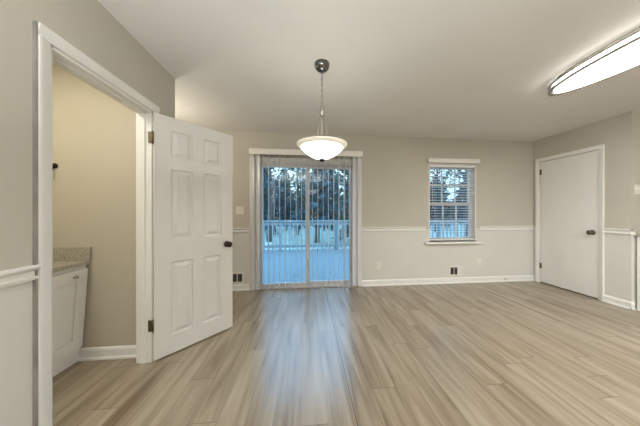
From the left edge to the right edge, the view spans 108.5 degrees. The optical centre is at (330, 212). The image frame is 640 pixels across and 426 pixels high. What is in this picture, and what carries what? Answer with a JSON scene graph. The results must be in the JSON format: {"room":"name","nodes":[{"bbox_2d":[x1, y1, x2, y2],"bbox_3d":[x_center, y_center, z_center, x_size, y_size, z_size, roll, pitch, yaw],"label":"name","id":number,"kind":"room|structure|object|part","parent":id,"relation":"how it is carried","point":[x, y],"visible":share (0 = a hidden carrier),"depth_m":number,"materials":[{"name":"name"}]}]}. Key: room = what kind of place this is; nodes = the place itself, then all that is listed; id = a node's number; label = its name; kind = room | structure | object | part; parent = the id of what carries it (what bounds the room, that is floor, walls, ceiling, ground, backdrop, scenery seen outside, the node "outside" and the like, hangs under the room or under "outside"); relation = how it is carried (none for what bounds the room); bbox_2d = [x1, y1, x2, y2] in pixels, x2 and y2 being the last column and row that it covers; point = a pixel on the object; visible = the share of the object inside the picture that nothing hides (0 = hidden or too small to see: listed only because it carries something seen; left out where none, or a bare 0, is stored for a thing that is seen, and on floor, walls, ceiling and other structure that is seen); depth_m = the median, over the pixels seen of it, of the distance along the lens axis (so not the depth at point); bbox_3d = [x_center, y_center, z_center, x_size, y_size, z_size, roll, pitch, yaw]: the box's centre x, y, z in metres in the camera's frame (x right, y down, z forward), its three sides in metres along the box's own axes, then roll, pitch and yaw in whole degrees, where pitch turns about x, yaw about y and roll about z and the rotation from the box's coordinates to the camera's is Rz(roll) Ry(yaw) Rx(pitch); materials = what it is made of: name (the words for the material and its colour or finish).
{"room":"dining room","nodes":[
{"label":"dining room","id":0,"kind":"room"},
{"bbox_2d":[0,0,174,425],"bbox_3d":[-1.229,-0.030,-0.583,0.115,2.440,5.495,0,0,-6],"label":"wall","id":1,"kind":"structure","parent":0,"point":[86,25],"depth_m":1.01,"materials":[{"name":"beige paint"}]},
{"bbox_2d":[0,264,40,287],"bbox_3d":[-1.101,0.268,-1.131,0.026,0.066,4.378,0,0,-6],"label":"trim","id":2,"kind":"structure","parent":1,"relation":"attached to","point":[10,277],"depth_m":0.97,"materials":[{"name":"white paint"}]},
{"bbox_2d":[32,20,159,425],"bbox_3d":[-1.374,0.163,1.469,0.021,2.055,0.872,0,0,-6],"label":"trim","id":3,"kind":"structure","parent":1,"relation":"attached to","point":[43,37],"depth_m":1.06,"materials":[{"name":"white paint"}]},
{"bbox_2d":[51,45,152,425],"bbox_3d":[-1.442,0.190,1.467,0.115,2.000,0.752,0,0,-6],"label":"trim","id":4,"kind":"structure","parent":1,"relation":"attached to","point":[144,116],"depth_m":1.81,"materials":[{"name":"white paint"}]},
{"bbox_2d":[148,112,232,360],"bbox_3d":[-1.232,0.191,2.105,0.174,1.975,0.708,0,0,34],"label":"door","id":5,"kind":"structure","parent":1,"relation":"in","point":[193,164],"depth_m":2.06,"materials":[{"name":"white paint"}]},
{"bbox_3d":[-1.025,0.318,2.314,0.068,0.062,0.062,0,0,34],"label":"knob","id":6,"kind":"part","parent":5,"relation":"part of","materials":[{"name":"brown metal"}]},
{"bbox_2d":[52,63,135,347],"bbox_3d":[-2.186,-0.030,1.964,1.260,2.440,0.230,0,0,-6],"label":"wall","id":7,"kind":"structure","parent":0,"point":[94,134],"depth_m":1.88,"materials":[{"name":"beige paint"}]},
{"bbox_2d":[52,163,57,170],"bbox_3d":[-2.205,-0.354,1.817,0.044,0.096,0.059,0,0,-6],"label":"wall hook","id":8,"kind":"object","parent":7,"relation":"attached to","point":[54,165],"visible":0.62,"depth_m":1.84,"materials":[{"name":"brown metal"}]},
{"bbox_2d":[52,247,91,260],"bbox_3d":[-2.174,0.329,1.399,0.565,0.108,0.893,0,0,-6],"label":"backsplash","id":9,"kind":"structure","parent":7,"relation":"attached to","point":[58,253],"depth_m":1.84,"materials":[{"name":"stone"}]},
{"bbox_2d":[77,345,135,361],"bbox_3d":[-1.794,1.143,1.877,0.500,0.095,0.024,0,0,-6],"label":"baseboard","id":10,"kind":"structure","parent":7,"relation":"attached to","point":[126,351],"depth_m":1.87,"materials":[{"name":"white paint"}]},
{"bbox_2d":[52,281,639,425],"bbox_3d":[1.963,1.220,0.461,9.400,0.060,7.110,0,0,-6],"label":"floor","id":11,"kind":"structure","parent":0,"point":[514,353],"depth_m":1.78,"materials":[{"name":"beige wood"}]},
{"bbox_2d":[52,265,87,376],"bbox_3d":[-2.170,0.802,1.401,0.574,0.775,0.878,0,0,-6],"label":"bathroom vanity","id":12,"kind":"object","parent":11,"relation":"on","point":[69,286],"visible":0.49,"depth_m":1.73,"materials":[{"name":"white paint"}]},
{"bbox_2d":[52,247,91,272],"bbox_3d":[-2.174,0.345,1.399,0.565,0.140,0.893,0,0,-6],"label":"countertop","id":13,"kind":"structure","parent":12,"relation":"on","point":[63,258],"depth_m":1.83,"materials":[{"name":"stone"}]},
{"bbox_2d":[637,237,639,310],"bbox_3d":[4.163,0.743,2.546,0.791,0.895,0.618,0,0,-6],"label":"base cabinet","id":14,"kind":"object","parent":11,"relation":"on","point":[638,238],"visible":1,"depth_m":2.80,"materials":[{"name":"white paint"}]},
{"bbox_2d":[98,0,639,141],"bbox_3d":[1.963,-1.300,0.461,9.400,0.100,7.110,0,0,-6],"label":"ceiling","id":15,"kind":"structure","parent":0,"point":[446,69],"depth_m":1.89,"materials":[{"name":"paint"}]},
{"bbox_2d":[297,59,346,161],"bbox_3d":[-0.072,-0.838,1.934,0.422,0.824,0.422,0,0,-6],"label":"pendant light","id":16,"kind":"object","parent":15,"relation":"hanging from","point":[321,148],"visible":1,"depth_m":1.85,"materials":[{"name":"white glass"}]},
{"bbox_3d":[-0.072,-0.500,1.934,0.360,0.106,0.360,0,0,-6],"label":"lamp shade","id":17,"kind":"part","parent":16,"relation":"part of","materials":[{"name":"white glass"}]},
{"bbox_3d":[-0.072,-1.038,1.934,0.015,0.304,0.015,0,0,39],"label":"chain","id":18,"kind":"part","parent":16,"relation":"part of","materials":[{"name":"silver metal"}]},
{"bbox_2d":[548,27,639,95],"bbox_3d":[2.257,-1.198,1.643,0.414,0.101,1.310,0,0,-6],"label":"oval ceiling light","id":19,"kind":"object","parent":15,"relation":"attached to","point":[622,55],"visible":1,"depth_m":1.83,"materials":[{"name":"white plastic"}]},
{"bbox_2d":[215,130,532,283],"bbox_3d":[0.359,-0.030,3.793,6.700,2.440,0.150,0,0,-6],"label":"wall","id":20,"kind":"structure","parent":0,"point":[395,170],"depth_m":3.83,"materials":[{"name":"beige paint"}]},
{"bbox_2d":[233,272,243,282],"bbox_3d":[-1.465,0.998,3.522,0.260,0.165,0.010,0,0,-6],"label":"air vent","id":21,"kind":"object","parent":20,"relation":"in","point":[238,277],"visible":0.6,"depth_m":3.53,"materials":[{"name":"white plastic"}]},
{"bbox_2d":[236,206,243,213],"bbox_3d":[-1.393,-0.035,3.527,0.116,0.120,0.014,0,0,-6],"label":"light switch","id":22,"kind":"object","parent":20,"relation":"attached to","point":[239,210],"visible":1,"depth_m":3.53,"materials":[{"name":"white plastic"}]},
{"bbox_2d":[255,161,351,289],"bbox_3d":[-0.382,0.195,3.715,1.590,1.990,0.150,0,0,-6],"label":"door","id":23,"kind":"structure","parent":20,"relation":"in","point":[307,165],"depth_m":3.67,"materials":[{"name":"white plastic"}]},
{"bbox_3d":[-0.736,0.204,3.653,0.803,1.928,0.040,0,0,-6],"label":"sliding panel","id":24,"kind":"part","parent":23,"relation":"part of","materials":[{"name":"clear glass"}]},
{"bbox_3d":[-0.019,0.204,3.783,0.783,1.928,0.040,0,0,-6],"label":"fixed panel","id":25,"kind":"part","parent":23,"relation":"part of","materials":[{"name":"clear glass"}]},
{"bbox_2d":[249,148,362,290],"bbox_3d":[-0.365,0.104,3.576,1.743,2.128,0.130,0,0,-6],"label":"vertical blind","id":26,"kind":"object","parent":20,"relation":"attached to","point":[257,151],"visible":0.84,"depth_m":3.54,"materials":[{"name":"white plastic"}]},
{"bbox_2d":[254,157,357,289],"bbox_3d":[-0.369,0.168,3.633,1.710,2.045,0.016,0,0,-6],"label":"trim","id":27,"kind":"structure","parent":20,"relation":"attached to","point":[265,158],"depth_m":3.62,"materials":[{"name":"white paint"}]},
{"bbox_2d":[376,262,380,268],"bbox_3d":[0.780,0.865,3.757,0.074,0.116,0.009,0,0,-6],"label":"wall outlet","id":28,"kind":"object","parent":20,"relation":"attached to","point":[378,264],"visible":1,"depth_m":3.75,"materials":[{"name":"white plastic"}]},
{"bbox_2d":[233,275,534,290],"bbox_3d":[0.303,1.143,3.699,6.570,0.095,0.024,0,0,-6],"label":"baseboard","id":29,"kind":"structure","parent":20,"relation":"attached to","point":[421,281],"depth_m":3.85,"materials":[{"name":"white paint"}]},
{"bbox_2d":[233,226,534,231],"bbox_3d":[0.303,0.268,3.698,6.570,0.066,0.026,0,0,-6],"label":"trim","id":30,"kind":"structure","parent":20,"relation":"attached to","point":[480,227],"depth_m":3.81,"materials":[{"name":"white paint"}]},
{"bbox_2d":[424,163,480,243],"bbox_3d":[2.045,-0.155,3.938,0.975,1.350,0.210,0,0,-6],"label":"window","id":31,"kind":"structure","parent":20,"relation":"in","point":[471,209],"depth_m":3.97,"materials":[{"name":"white plastic"}]},
{"bbox_3d":[2.052,-0.471,4.018,0.811,0.673,0.030,0,0,-6],"label":"sash","id":32,"kind":"part","parent":31,"relation":"part of","materials":[{"name":"white plastic"}]},
{"bbox_3d":[2.055,0.146,3.985,0.811,0.643,0.030,0,0,-6],"label":"sash","id":33,"kind":"part","parent":31,"relation":"part of","materials":[{"name":"white plastic"}]},
{"bbox_3d":[2.049,0.493,3.900,0.975,0.053,0.132,0,0,-6],"label":"sill","id":34,"kind":"part","parent":31,"relation":"part of","materials":[{"name":"white paint"}]},
{"bbox_2d":[427,158,479,239],"bbox_3d":[2.067,-0.222,3.902,0.920,1.367,0.112,0,0,-6],"label":"window blind","id":35,"kind":"object","parent":31,"relation":"attached to","point":[431,160],"visible":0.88,"depth_m":3.91,"materials":[{"name":"white plastic"}]},
{"bbox_3d":[2.061,0.452,3.931,0.799,0.020,0.044,0,0,-6],"label":"rail","id":36,"kind":"part","parent":35,"relation":"part of","materials":[{"name":"white plastic"}]},
{"bbox_2d":[449,266,461,275],"bbox_3d":[2.117,0.985,3.896,0.235,0.165,0.010,0,0,-6],"label":"air vent","id":37,"kind":"object","parent":20,"relation":"in","point":[453,270],"visible":1,"depth_m":3.89,"materials":[{"name":"white plastic"}]},
{"bbox_2d":[533,111,639,308],"bbox_3d":[3.697,-0.030,3.447,0.130,2.440,1.230,0,0,-6],"label":"wall","id":38,"kind":"structure","parent":0,"point":[619,134],"depth_m":2.96,"materials":[{"name":"beige paint"}]},
{"bbox_2d":[539,150,598,298],"bbox_3d":[3.613,0.165,3.543,0.126,2.050,0.806,0,0,-6],"label":"door","id":39,"kind":"structure","parent":38,"relation":"in","point":[569,186],"depth_m":3.47,"materials":[{"name":"white paint"}]},
{"bbox_3d":[3.622,0.275,3.213,0.076,0.069,0.069,0,0,-6],"label":"knob","id":40,"kind":"part","parent":39,"relation":"part of","materials":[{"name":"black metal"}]},
{"bbox_2d":[535,144,603,300],"bbox_3d":[3.612,0.135,3.541,0.021,2.110,0.915,0,0,-6],"label":"trim","id":41,"kind":"structure","parent":38,"relation":"attached to","point":[600,147],"depth_m":3.21,"materials":[{"name":"white paint"}]},
{"bbox_2d":[603,294,635,309],"bbox_3d":[3.687,1.143,2.946,0.054,0.095,0.284,0,0,-6],"label":"baseboard","id":42,"kind":"structure","parent":38,"relation":"attached to","point":[626,304],"depth_m":2.93,"materials":[{"name":"white paint"}]},
{"bbox_2d":[603,228,636,234],"bbox_3d":[3.686,0.238,2.945,0.056,0.066,0.286,0,0,-6],"label":"trim","id":43,"kind":"structure","parent":38,"relation":"attached to","point":[606,230],"depth_m":2.92,"materials":[{"name":"white paint"}]},
{"bbox_2d":[634,185,639,193],"bbox_3d":[3.772,-0.285,2.829,0.074,0.120,0.014,0,0,-6],"label":"light switch","id":44,"kind":"object","parent":38,"relation":"attached to","point":[636,187],"visible":1,"depth_m":2.83,"materials":[{"name":"white plastic"}]},
{"label":"outside","id":45,"kind":"structure","parent":0,"visible":0},
{"bbox_2d":[265,217,463,249],"bbox_3d":[1.983,1.288,29.193,100.000,1.137,50.000,0,0,-6],"label":"lawn","id":46,"kind":"structure","parent":45,"point":[303,229],"depth_m":14.83,"materials":[{"name":"green plant"}]},
{"bbox_2d":[264,175,278,233],"bbox_3d":[-4.638,-0.579,15.707,2.622,4.386,2.518,0,0,-6],"label":"evergreen tree","id":47,"kind":"object","parent":46,"relation":"on","point":[265,194],"visible":0.11,"depth_m":15.85,"materials":[{"name":"green plant"}]},
{"bbox_2d":[264,167,288,241],"bbox_3d":[-3.302,-1.443,12.281,2.788,6.160,2.885,0,0,-6],"label":"leafy tree","id":48,"kind":"object","parent":46,"relation":"on","point":[271,180],"visible":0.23,"depth_m":12.15,"materials":[{"name":"green plant"}]},
{"bbox_3d":[-3.302,-2.628,12.281,2.788,3.790,2.885,0,0,-6],"label":"crown","id":49,"kind":"part","parent":48,"relation":"part of","materials":[{"name":"plant"}]},
{"bbox_2d":[273,168,300,229],"bbox_3d":[-3.816,-1.111,19.696,2.508,5.478,2.634,0,0,43],"label":"evergreen tree","id":50,"kind":"object","parent":46,"relation":"on","point":[282,206],"visible":0.51,"depth_m":19.53,"materials":[{"name":"green plant"}]},
{"bbox_2d":[280,168,304,234],"bbox_3d":[-2.296,-1.877,16.024,2.912,6.894,2.760,0,0,35],"label":"leafy tree","id":51,"kind":"object","parent":46,"relation":"on","point":[297,181],"visible":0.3,"depth_m":15.92,"materials":[{"name":"green plant"}]},
{"bbox_3d":[-2.364,-2.885,16.049,2.859,4.880,2.769,0,0,-35],"label":"crown","id":52,"kind":"part","parent":51,"relation":"part of","materials":[{"name":"plant"}]},
{"bbox_2d":[295,168,313,222],"bbox_3d":[-2.576,-1.572,23.849,2.723,6.210,2.888,0,0,-6],"label":"evergreen tree","id":53,"kind":"object","parent":46,"relation":"on","point":[303,207],"visible":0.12,"depth_m":23.58,"materials":[{"name":"green plant"}]},
{"bbox_2d":[291,169,346,242],"bbox_3d":[-0.707,-0.993,12.555,3.094,5.260,2.876,0,0,-6],"label":"evergreen tree","id":54,"kind":"object","parent":46,"relation":"on","point":[322,180],"visible":0.51,"depth_m":12.25,"materials":[{"name":"green plant"}]},
{"bbox_2d":[319,169,340,228],"bbox_3d":[-0.057,-2.451,20.282,2.982,7.908,2.663,0,0,-6],"label":"evergreen tree","id":55,"kind":"object","parent":46,"relation":"on","point":[330,170],"visible":0.15,"depth_m":20.01,"materials":[{"name":"green plant"}]},
{"bbox_2d":[326,169,348,230],"bbox_3d":[1.313,-1.770,16.581,2.948,6.673,3.110,0,0,-28],"label":"leafy tree","id":56,"kind":"object","parent":46,"relation":"on","point":[337,174],"visible":0.17,"depth_m":16.48,"materials":[{"name":"green plant"}]},
{"bbox_2d":[332,183,348,239],"bbox_3d":[1.644,-0.590,12.662,3.155,4.560,2.549,0,0,-6],"label":"evergreen tree","id":57,"kind":"object","parent":46,"relation":"on","point":[347,185],"visible":0.04,"depth_m":12.76,"materials":[{"name":"green plant"}]},
{"bbox_2d":[264,167,464,220],"bbox_3d":[2.912,-2.335,29.694,60.730,7.642,6.370,0,0,-6],"label":"treeline","id":58,"kind":"object","parent":46,"relation":"on","point":[459,208],"visible":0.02,"depth_m":28.48,"materials":[{"name":"green plant"}]},
{"bbox_2d":[430,188,452,228],"bbox_3d":[10.168,-0.485,21.381,2.563,4.098,2.826,0,0,-6],"label":"evergreen tree","id":59,"kind":"object","parent":46,"relation":"on","point":[439,207],"visible":0.21,"depth_m":21.25,"materials":[{"name":"green plant"}]},
{"bbox_2d":[430,169,453,231],"bbox_3d":[7.858,-1.882,17.183,2.666,6.902,2.736,0,0,-6],"label":"leafy tree","id":60,"kind":"object","parent":46,"relation":"on","point":[436,174],"visible":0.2,"depth_m":17.05,"materials":[{"name":"green plant"}]},
{"bbox_3d":[7.858,-2.951,17.183,2.666,4.764,2.736,0,0,-6],"label":"crown","id":61,"kind":"part","parent":60,"relation":"part of","materials":[{"name":"plant"}]},
{"bbox_2d":[446,170,467,236],"bbox_3d":[7.749,-1.335,13.128,2.286,5.944,2.513,0,0,36],"label":"leafy tree","id":62,"kind":"object","parent":46,"relation":"on","point":[457,176],"visible":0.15,"depth_m":13.15,"materials":[{"name":"green plant"}]},
{"bbox_3d":[7.749,-2.540,13.128,2.286,3.533,2.513,0,0,36],"label":"crown","id":63,"kind":"part","parent":62,"relation":"part of","materials":[{"name":"plant"}]},
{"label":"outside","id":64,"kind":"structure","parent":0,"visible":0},
{"bbox_2d":[264,249,348,282],"bbox_3d":[1.369,1.320,6.155,14.000,0.060,4.340,0,0,-6],"label":"deck","id":65,"kind":"object","parent":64,"point":[322,253],"depth_m":5.63,"materials":[{"name":"grey paint"}]},
{"bbox_2d":[264,220,467,249],"bbox_3d":[1.154,0.790,8.214,13.600,1.040,0.180,0,0,-6],"label":"deck railing","id":66,"kind":"object","parent":65,"relation":"on","point":[337,223],"visible":0.19,"depth_m":8.01,"materials":[{"name":"grey paint"}]},
{"bbox_3d":[1.156,1.155,8.194,13.600,0.090,0.040,0,0,-6],"label":"rail","id":67,"kind":"part","parent":66,"relation":"part of","materials":[{"name":"grey paint"}]},
{"bbox_3d":[0.191,0.810,8.159,0.090,1.000,0.090,0,0,-6],"label":"post","id":68,"kind":"part","parent":66,"relation":"part of","materials":[{"name":"grey paint"}]},
{"bbox_3d":[1.156,0.290,8.194,13.600,0.040,0.140,0,0,-6],"label":"rail","id":69,"kind":"part","parent":66,"relation":"part of","materials":[{"name":"grey paint"}]},
{"bbox_3d":[1.156,0.385,8.194,13.600,0.090,0.040,0,0,-6],"label":"rail","id":70,"kind":"part","parent":66,"relation":"part of","materials":[{"name":"grey paint"}]}
]}

